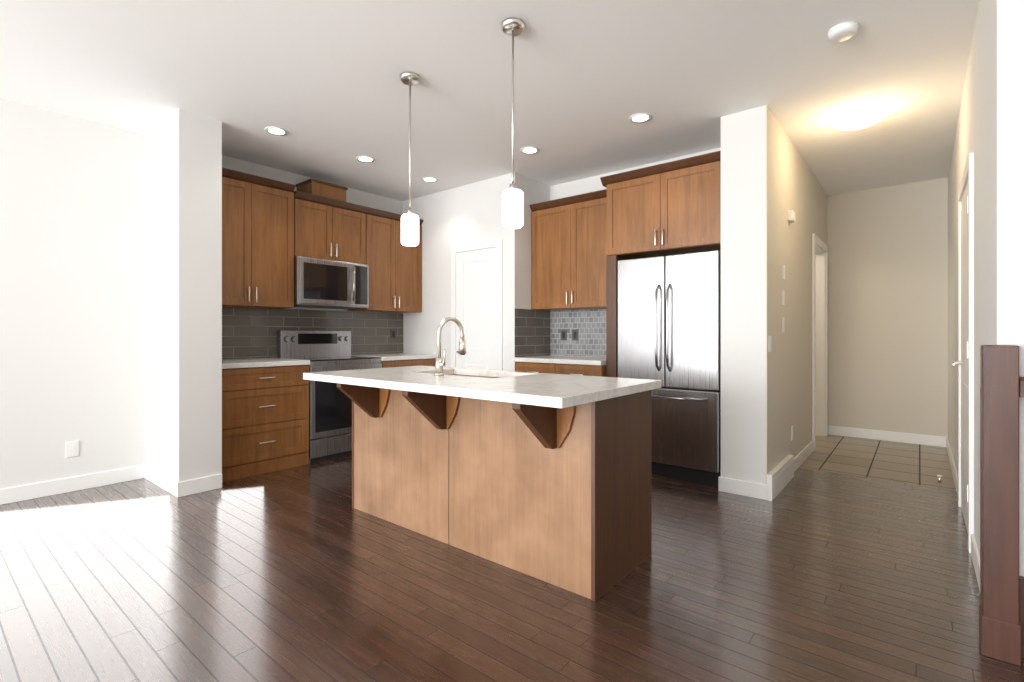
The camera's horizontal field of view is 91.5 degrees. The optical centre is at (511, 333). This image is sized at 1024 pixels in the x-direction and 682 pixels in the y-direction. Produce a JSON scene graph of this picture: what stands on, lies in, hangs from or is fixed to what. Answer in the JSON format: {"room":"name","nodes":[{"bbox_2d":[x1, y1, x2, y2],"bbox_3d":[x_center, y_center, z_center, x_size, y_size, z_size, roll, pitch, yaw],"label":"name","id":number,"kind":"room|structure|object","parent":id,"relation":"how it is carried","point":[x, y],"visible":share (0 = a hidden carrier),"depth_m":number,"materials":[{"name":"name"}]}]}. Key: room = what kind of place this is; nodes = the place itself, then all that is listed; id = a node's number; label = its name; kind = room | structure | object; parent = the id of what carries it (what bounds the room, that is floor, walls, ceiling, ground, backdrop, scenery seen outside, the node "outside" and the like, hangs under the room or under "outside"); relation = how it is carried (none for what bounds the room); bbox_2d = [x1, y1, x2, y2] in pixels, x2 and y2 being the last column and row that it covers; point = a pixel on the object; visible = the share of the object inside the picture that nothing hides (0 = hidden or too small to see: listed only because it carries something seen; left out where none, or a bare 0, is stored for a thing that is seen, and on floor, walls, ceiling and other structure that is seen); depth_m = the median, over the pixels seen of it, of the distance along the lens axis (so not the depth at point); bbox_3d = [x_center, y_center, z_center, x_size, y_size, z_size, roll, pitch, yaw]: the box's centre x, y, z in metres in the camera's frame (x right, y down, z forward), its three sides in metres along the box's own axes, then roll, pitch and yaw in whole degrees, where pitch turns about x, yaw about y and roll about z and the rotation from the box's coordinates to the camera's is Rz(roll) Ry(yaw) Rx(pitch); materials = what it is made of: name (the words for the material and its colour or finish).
{"room":"kitchen","nodes":[
{"label":"kitchen","id":0,"kind":"room"},
{"bbox_2d":[146,109,221,481],"bbox_3d":[-2.554,-0.220,3.868,0.750,2.740,0.280,0,0,39],"label":"wall","id":1,"kind":"structure","parent":0,"point":[183,295],"depth_m":3.66,"materials":[{"name":"white paint"}]},
{"bbox_2d":[144,465,183,497],"bbox_3d":[-2.629,1.097,3.743,0.733,0.105,0.016,0,0,39],"label":"baseboard","id":2,"kind":"structure","parent":1,"relation":"attached to","point":[176,488],"depth_m":3.68,"materials":[{"name":"white wood"}]},
{"bbox_2d":[0,98,402,488],"bbox_3d":[-4.225,-0.220,2.510,0.120,2.740,10.540,0,0,39],"label":"wall","id":3,"kind":"structure","parent":0,"point":[72,278],"depth_m":3.65,"materials":[{"name":"white paint"}]},
{"bbox_2d":[65,440,78,457],"bbox_3d":[-3.214,0.840,3.646,0.008,0.115,0.075,0,0,39],"label":"outlet","id":4,"kind":"object","parent":3,"relation":"attached to","point":[71,448],"visible":1,"depth_m":3.64,"materials":[{"name":"white plastic"}]},
{"bbox_2d":[0,465,143,504],"bbox_3d":[-5.217,1.097,1.189,0.016,0.105,7.240,0,0,39],"label":"baseboard","id":5,"kind":"structure","parent":3,"relation":"attached to","point":[59,486],"depth_m":3.62,"materials":[{"name":"white wood"}]},
{"bbox_2d":[222,168,297,308],"bbox_3d":[-2.375,-0.803,4.400,0.348,1.125,0.761,0,0,39],"label":"upper cabinet","id":6,"kind":"object","parent":3,"relation":"attached to","point":[271,229],"depth_m":4.34,"materials":[{"name":"brown wood"}]},
{"bbox_2d":[222,307,402,359],"bbox_3d":[-2.029,-0.009,5.099,0.005,0.472,2.290,0,0,39],"label":"backsplash","id":7,"kind":"structure","parent":3,"relation":"attached to","point":[248,333],"depth_m":4.96,"materials":[{"name":"tile"}]},
{"bbox_2d":[391,329,395,338],"bbox_3d":[-1.394,0.000,5.866,0.008,0.115,0.075,0,0,39],"label":"outlet","id":8,"kind":"object","parent":7,"relation":"attached to","point":[393,333],"visible":1,"depth_m":5.86,"materials":[{"name":"grey plastic"}]},
{"bbox_2d":[298,178,347,199],"bbox_3d":[-1.911,-1.398,5.008,0.297,0.165,0.370,0,0,39],"label":"cover","id":9,"kind":"object","parent":3,"relation":"attached to","point":[323,188],"depth_m":4.88,"materials":[{"name":"brown wood"}]},
{"bbox_2d":[298,192,369,267],"bbox_3d":[-1.891,-1.017,4.993,0.348,0.597,0.762,0,0,39],"label":"upper cabinet","id":10,"kind":"object","parent":3,"relation":"attached to","point":[329,228],"depth_m":4.89,"materials":[{"name":"brown wood"}]},
{"bbox_2d":[294,256,368,308],"bbox_3d":[-1.847,-0.488,4.957,0.462,0.448,0.762,0,0,39],"label":"microwave","id":11,"kind":"object","parent":10,"relation":"attached to","point":[324,283],"visible":0.96,"depth_m":4.79,"materials":[{"name":"silver metal"}]},
{"bbox_2d":[347,208,421,312],"bbox_3d":[-1.431,-0.783,5.556,0.348,1.065,0.812,0,0,39],"label":"upper cabinet","id":12,"kind":"object","parent":3,"relation":"attached to","point":[395,270],"depth_m":5.44,"materials":[{"name":"brown wood"}]},
{"bbox_2d":[403,172,549,370],"bbox_3d":[-0.448,-0.220,5.679,1.720,2.740,0.610,0,0,39],"label":"wall","id":13,"kind":"structure","parent":0,"point":[471,213],"depth_m":5.34,"materials":[{"name":"white paint"}]},
{"bbox_2d":[451,239,502,370],"bbox_3d":[-0.392,0.100,5.203,0.730,2.100,0.058,0,0,39],"label":"door","id":14,"kind":"structure","parent":13,"relation":"attached to","point":[476,292],"depth_m":5.20,"materials":[{"name":"white wood"}]},
{"bbox_2d":[515,309,549,356],"bbox_3d":[0.214,-0.011,5.126,0.005,0.477,0.590,0,0,39],"label":"backsplash","id":15,"kind":"structure","parent":13,"relation":"attached to","point":[532,327],"depth_m":5.12,"materials":[{"name":"tile"}]},
{"bbox_2d":[0,0,978,200],"bbox_3d":[-0.082,-1.640,0.532,9.040,0.100,12.960,0,0,39],"label":"ceiling","id":16,"kind":"structure","parent":0,"point":[323,85],"depth_m":3.10,"materials":[{"name":"white paint"}]},
{"bbox_2d":[265,127,287,135],"bbox_3d":[-1.843,-1.587,3.908,0.170,0.005,0.170,0,0,39],"label":"recessed light","id":17,"kind":"object","parent":16,"relation":"in","point":[277,131],"visible":1,"depth_m":3.91,"materials":[{"name":"white"}]},
{"bbox_2d":[356,156,374,162],"bbox_3d":[-1.331,-1.587,4.535,0.170,0.005,0.170,0,0,39],"label":"recessed light","id":18,"kind":"object","parent":16,"relation":"in","point":[366,159],"visible":1,"depth_m":4.54,"materials":[{"name":"white"}]},
{"bbox_2d":[400,72,419,245],"bbox_3d":[-0.630,-1.069,3.085,0.124,1.039,0.124,0,0,39],"label":"pendant light","id":19,"kind":"object","parent":16,"relation":"hanging from","point":[409,228],"visible":1,"depth_m":3.06,"materials":[{"name":"white glass"}]},
{"bbox_2d":[422,177,437,181],"bbox_3d":[-0.844,-1.587,5.131,0.170,0.005,0.170,0,0,39],"label":"recessed light","id":20,"kind":"object","parent":16,"relation":"in","point":[429,179],"visible":0.98,"depth_m":5.13,"materials":[{"name":"white"}]},
{"bbox_2d":[501,17,524,228],"bbox_3d":[0.005,-1.069,2.566,0.124,1.039,0.124,0,0,39],"label":"pendant light","id":21,"kind":"object","parent":16,"relation":"hanging from","point":[512,207],"visible":1,"depth_m":2.53,"materials":[{"name":"white glass"}]},
{"bbox_2d":[520,147,539,153],"bbox_3d":[0.155,-1.587,4.315,0.170,0.005,0.170,0,0,39],"label":"recessed light","id":22,"kind":"object","parent":16,"relation":"in","point":[529,150],"visible":1,"depth_m":4.32,"materials":[{"name":"white"}]},
{"bbox_2d":[629,113,651,122],"bbox_3d":[0.945,-1.587,3.670,0.170,0.005,0.170,0,0,39],"label":"recessed light","id":23,"kind":"object","parent":16,"relation":"in","point":[640,117],"visible":1,"depth_m":3.67,"materials":[{"name":"white"}]},
{"bbox_2d":[827,21,858,41],"bbox_3d":[1.728,-1.571,2.604,0.140,0.037,0.140,0,0,39],"label":"smoke detector","id":24,"kind":"object","parent":16,"relation":"attached to","point":[844,31],"visible":1,"depth_m":2.58,"materials":[{"name":"white plastic"}]},
{"bbox_2d":[830,104,888,129],"bbox_3d":[2.495,-1.541,3.591,0.350,0.096,0.350,0,0,39],"label":"light","id":25,"kind":"object","parent":16,"relation":"attached to","point":[859,117],"visible":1,"depth_m":3.51,"materials":[{"name":"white glass"}]},
{"bbox_2d":[0,454,1023,681],"bbox_3d":[-0.658,1.200,-0.173,9.040,0.100,10.900,0,0,39],"label":"floor","id":26,"kind":"structure","parent":0,"point":[305,573],"depth_m":2.19,"materials":[{"name":"brown wood"}]},
{"bbox_2d":[222,365,308,481],"bbox_3d":[-2.270,0.710,4.315,0.618,0.880,0.760,0,0,39],"label":"base cabinet","id":27,"kind":"object","parent":26,"relation":"on","point":[265,415],"depth_m":4.11,"materials":[{"name":"brown wood"}]},
{"bbox_2d":[222,358,309,368],"bbox_3d":[-2.265,0.250,4.311,0.632,0.040,0.760,0,0,39],"label":"countertop","id":28,"kind":"structure","parent":27,"relation":"on","point":[262,363],"depth_m":4.15,"materials":[{"name":"white stone"}]},
{"bbox_2d":[278,330,381,462],"bbox_3d":[-1.755,0.557,4.882,0.679,1.185,0.762,0,0,39],"label":"range","id":29,"kind":"object","parent":26,"relation":"on","point":[330,420],"visible":0.58,"depth_m":4.66,"materials":[{"name":"silver metal"}]},
{"bbox_2d":[381,357,436,367],"bbox_3d":[-1.305,0.710,5.497,0.618,0.880,0.752,0,0,39],"label":"base cabinet","id":30,"kind":"object","parent":26,"relation":"on","point":[430,361],"depth_m":5.28,"materials":[{"name":"brown wood"}]},
{"bbox_2d":[351,353,436,360],"bbox_3d":[-1.299,0.250,5.492,0.632,0.040,0.752,0,0,39],"label":"countertop","id":31,"kind":"structure","parent":30,"relation":"on","point":[397,356],"depth_m":5.34,"materials":[{"name":"white stone"}]},
{"bbox_2d":[331,382,651,600],"bbox_3d":[-0.245,0.716,2.853,1.830,0.868,0.899,0,0,39],"label":"kitchen island","id":32,"kind":"object","parent":26,"relation":"on","point":[546,477],"depth_m":2.47,"materials":[{"name":"brown wood"}]},
{"bbox_2d":[303,366,660,409],"bbox_3d":[-0.257,0.260,2.838,1.910,0.040,0.930,0,0,39],"label":"island countertop","id":33,"kind":"structure","parent":32,"relation":"on","point":[553,391],"depth_m":2.47,"materials":[{"name":"white stone"}]},
{"bbox_2d":[434,317,465,375],"bbox_3d":[-0.345,0.068,2.936,0.110,0.342,0.241,0,0,39],"label":"faucet","id":34,"kind":"object","parent":33,"relation":"on","point":[440,363],"visible":1,"depth_m":2.88,"materials":[{"name":"silver metal"}]},
{"bbox_2d":[475,374,506,377],"bbox_3d":[-0.246,0.371,3.081,0.744,0.206,0.424,0,0,39],"label":"sink","id":35,"kind":"object","parent":33,"relation":"in","point":[476,375],"depth_m":3.23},
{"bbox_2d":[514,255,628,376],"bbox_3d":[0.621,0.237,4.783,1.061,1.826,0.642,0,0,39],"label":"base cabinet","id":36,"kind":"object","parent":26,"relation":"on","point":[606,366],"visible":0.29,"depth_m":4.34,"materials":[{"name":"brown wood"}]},
{"bbox_2d":[617,250,720,486],"bbox_3d":[1.368,0.260,4.164,0.840,1.780,0.619,0,0,39],"label":"refrigerator","id":37,"kind":"object","parent":26,"relation":"on","point":[669,321],"visible":0.75,"depth_m":3.91,"materials":[{"name":"grey metal"}]},
{"bbox_2d":[979,345,1020,665],"bbox_3d":[1.752,0.595,1.795,0.101,1.110,0.101,0,0,39],"label":"newel post","id":38,"kind":"object","parent":26,"relation":"on","point":[999,631],"visible":1,"depth_m":1.76,"materials":[{"name":"brown wood"}]},
{"bbox_2d":[1019,376,1023,396],"bbox_3d":[1.919,0.185,1.660,0.328,0.070,0.060,0,0,39],"label":"handrail","id":39,"kind":"object","parent":38,"relation":"attached to","point":[1021,386],"depth_m":1.74,"materials":[{"name":"brown wood"}]},
{"bbox_2d":[550,148,720,356],"bbox_3d":[0.538,-0.220,5.345,3.670,2.740,0.120,0,0,39],"label":"wall","id":40,"kind":"structure","parent":0,"point":[579,187],"depth_m":5.08,"materials":[{"name":"white paint"}]},
{"bbox_2d":[561,329,566,339],"bbox_3d":[0.545,0.010,5.251,0.075,0.115,0.008,0,0,39],"label":"electrical outlet","id":41,"kind":"object","parent":40,"relation":"attached to","point":[563,334],"depth_m":5.25,"materials":[{"name":"grey plastic"}]},
{"bbox_2d":[529,189,605,310],"bbox_3d":[0.674,-0.782,4.929,0.959,1.065,0.348,0,0,39],"label":"upper cabinet","id":42,"kind":"object","parent":40,"relation":"attached to","point":[568,261],"depth_m":4.80,"materials":[{"name":"brown wood"}]},
{"bbox_2d":[572,329,577,340],"bbox_3d":[0.653,0.010,5.162,0.075,0.115,0.008,0,0,39],"label":"electrical outlet","id":43,"kind":"object","parent":40,"relation":"attached to","point":[574,334],"depth_m":5.16,"materials":[{"name":"grey plastic"}]},
{"bbox_2d":[550,309,605,356],"bbox_3d":[0.783,-0.011,5.064,0.964,0.477,0.005,0,0,39],"label":"backsplash","id":44,"kind":"structure","parent":40,"relation":"attached to","point":[590,324],"depth_m":5.13,"materials":[{"name":"tile"}]},
{"bbox_2d":[605,151,720,258],"bbox_3d":[1.367,-1.023,4.240,0.976,0.685,0.538,0,0,39],"label":"upper cabinet","id":45,"kind":"object","parent":40,"relation":"attached to","point":[669,208],"depth_m":4.01,"materials":[{"name":"brown wood"}]},
{"bbox_2d":[721,105,826,484],"bbox_3d":[2.573,-0.220,4.690,0.310,2.740,2.920,0,0,39],"label":"wall","id":46,"kind":"structure","parent":0,"point":[743,295],"depth_m":3.61,"materials":[{"name":"white paint"}]},
{"bbox_2d":[718,476,767,499],"bbox_3d":[1.645,1.097,3.555,0.336,0.105,0.013,0,0,39],"label":"baseboard","id":47,"kind":"structure","parent":46,"relation":"attached to","point":[734,486],"depth_m":3.55,"materials":[{"name":"white wood"}]},
{"bbox_2d":[768,336,771,351],"bbox_3d":[1.817,0.070,3.513,0.008,0.115,0.075,0,0,39],"label":"light switch","id":48,"kind":"object","parent":46,"relation":"attached to","point":[769,343],"visible":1,"depth_m":3.50,"materials":[{"name":"white plastic"}]},
{"bbox_2d":[767,454,793,500],"bbox_3d":[2.017,1.062,3.735,0.037,0.175,0.763,0,0,39],"label":"baseboard","id":49,"kind":"structure","parent":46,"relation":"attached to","point":[780,475],"depth_m":3.62,"materials":[{"name":"white wood"}]},
{"bbox_2d":[782,290,784,304],"bbox_3d":[2.095,-0.280,3.854,0.008,0.115,0.075,0,0,39],"label":"light switch","id":50,"kind":"object","parent":46,"relation":"attached to","point":[783,297],"visible":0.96,"depth_m":3.84,"materials":[{"name":"white plastic"}]},
{"bbox_2d":[782,317,784,331],"bbox_3d":[2.095,-0.070,3.854,0.008,0.115,0.075,0,0,39],"label":"light switch","id":51,"kind":"object","parent":46,"relation":"attached to","point":[783,324],"visible":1,"depth_m":3.84,"materials":[{"name":"white plastic"}]},
{"bbox_2d":[782,264,784,279],"bbox_3d":[2.108,-0.480,3.869,0.008,0.110,0.085,0,0,39],"label":"thermostat","id":52,"kind":"object","parent":46,"relation":"attached to","point":[783,271],"visible":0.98,"depth_m":3.85,"materials":[{"name":"white plastic"}]},
{"bbox_2d":[788,210,794,222],"bbox_3d":[2.260,-0.950,4.035,0.035,0.080,0.110,0,0,39],"label":"door chime","id":53,"kind":"object","parent":46,"relation":"attached to","point":[791,216],"visible":1,"depth_m":4.00,"materials":[{"name":"white plastic"}]},
{"bbox_2d":[794,440,813,471],"bbox_3d":[2.610,1.097,4.479,0.013,0.105,1.120,0,0,39],"label":"baseboard","id":54,"kind":"structure","parent":46,"relation":"attached to","point":[803,455],"depth_m":4.48,"materials":[{"name":"white wood"}]},
{"bbox_2d":[812,233,827,450],"bbox_3d":[3.217,0.080,5.314,0.138,2.140,0.940,0,0,39],"label":"trim","id":55,"kind":"structure","parent":46,"relation":"attached to","point":[819,341],"depth_m":5.60,"materials":[{"name":"white wood"}]},
{"bbox_2d":[799,434,955,490],"bbox_3d":[2.878,1.200,5.229,3.080,0.100,1.940,0,0,39],"label":"floor","id":56,"kind":"structure","parent":0,"point":[917,464],"depth_m":4.54,"materials":[{"name":"beige tile"}]},
{"bbox_2d":[937,475,941,482],"bbox_3d":[3.320,1.123,3.873,0.032,0.055,0.032,0,0,39],"label":"door stop","id":57,"kind":"object","parent":56,"relation":"on","point":[940,478],"visible":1,"depth_m":3.86,"materials":[{"name":"silver metal"}]},
{"bbox_2d":[827,177,947,436],"bbox_3d":[3.453,-0.220,5.934,3.080,2.740,0.120,0,0,39],"label":"wall","id":58,"kind":"structure","parent":0,"point":[887,308],"depth_m":5.36,"materials":[{"name":"beige paint"}]},
{"bbox_2d":[828,425,943,446],"bbox_3d":[3.994,1.097,5.395,1.000,0.105,0.030,0,0,39],"label":"baseboard","id":59,"kind":"structure","parent":58,"relation":"attached to","point":[930,440],"depth_m":5.36,"materials":[{"name":"white wood"}]},
{"bbox_2d":[948,0,1023,575],"bbox_3d":[3.149,-0.220,3.412,0.120,2.740,4.170,0,0,39],"label":"wall","id":60,"kind":"structure","parent":0,"point":[989,134],"depth_m":1.95,"materials":[{"name":"white paint"}]},
{"bbox_2d":[944,437,957,495],"bbox_3d":[3.747,1.097,4.248,0.013,0.105,2.120,0,0,39],"label":"baseboard","id":61,"kind":"structure","parent":60,"relation":"attached to","point":[946,442],"depth_m":4.19,"materials":[{"name":"white wood"}]},
{"bbox_2d":[952,153,973,552],"bbox_3d":[2.701,0.100,3.004,0.058,2.100,0.970,0,0,39],"label":"door","id":62,"kind":"structure","parent":60,"relation":"attached to","point":[965,362],"depth_m":2.85,"materials":[{"name":"white wood"}]},
{"bbox_2d":[971,534,979,590],"bbox_3d":[2.094,1.097,2.225,0.013,0.105,0.995,0,0,39],"label":"baseboard","id":63,"kind":"structure","parent":60,"relation":"attached to","point":[975,555],"depth_m":2.39,"materials":[{"name":"white wood"}]},
{"bbox_3d":[3.378,-0.220,0.610,3.780,2.740,0.120,0,0,39],"label":"wall","id":64,"kind":"structure","parent":0,"visible":0},
{"bbox_2d":[1019,576,1023,657],"bbox_3d":[2.329,1.010,1.369,1.325,0.280,0.028,0,0,39],"label":"trim","id":65,"kind":"structure","parent":64,"relation":"attached to","point":[1021,599],"depth_m":1.77,"materials":[{"name":"brown wood"}]}
]}

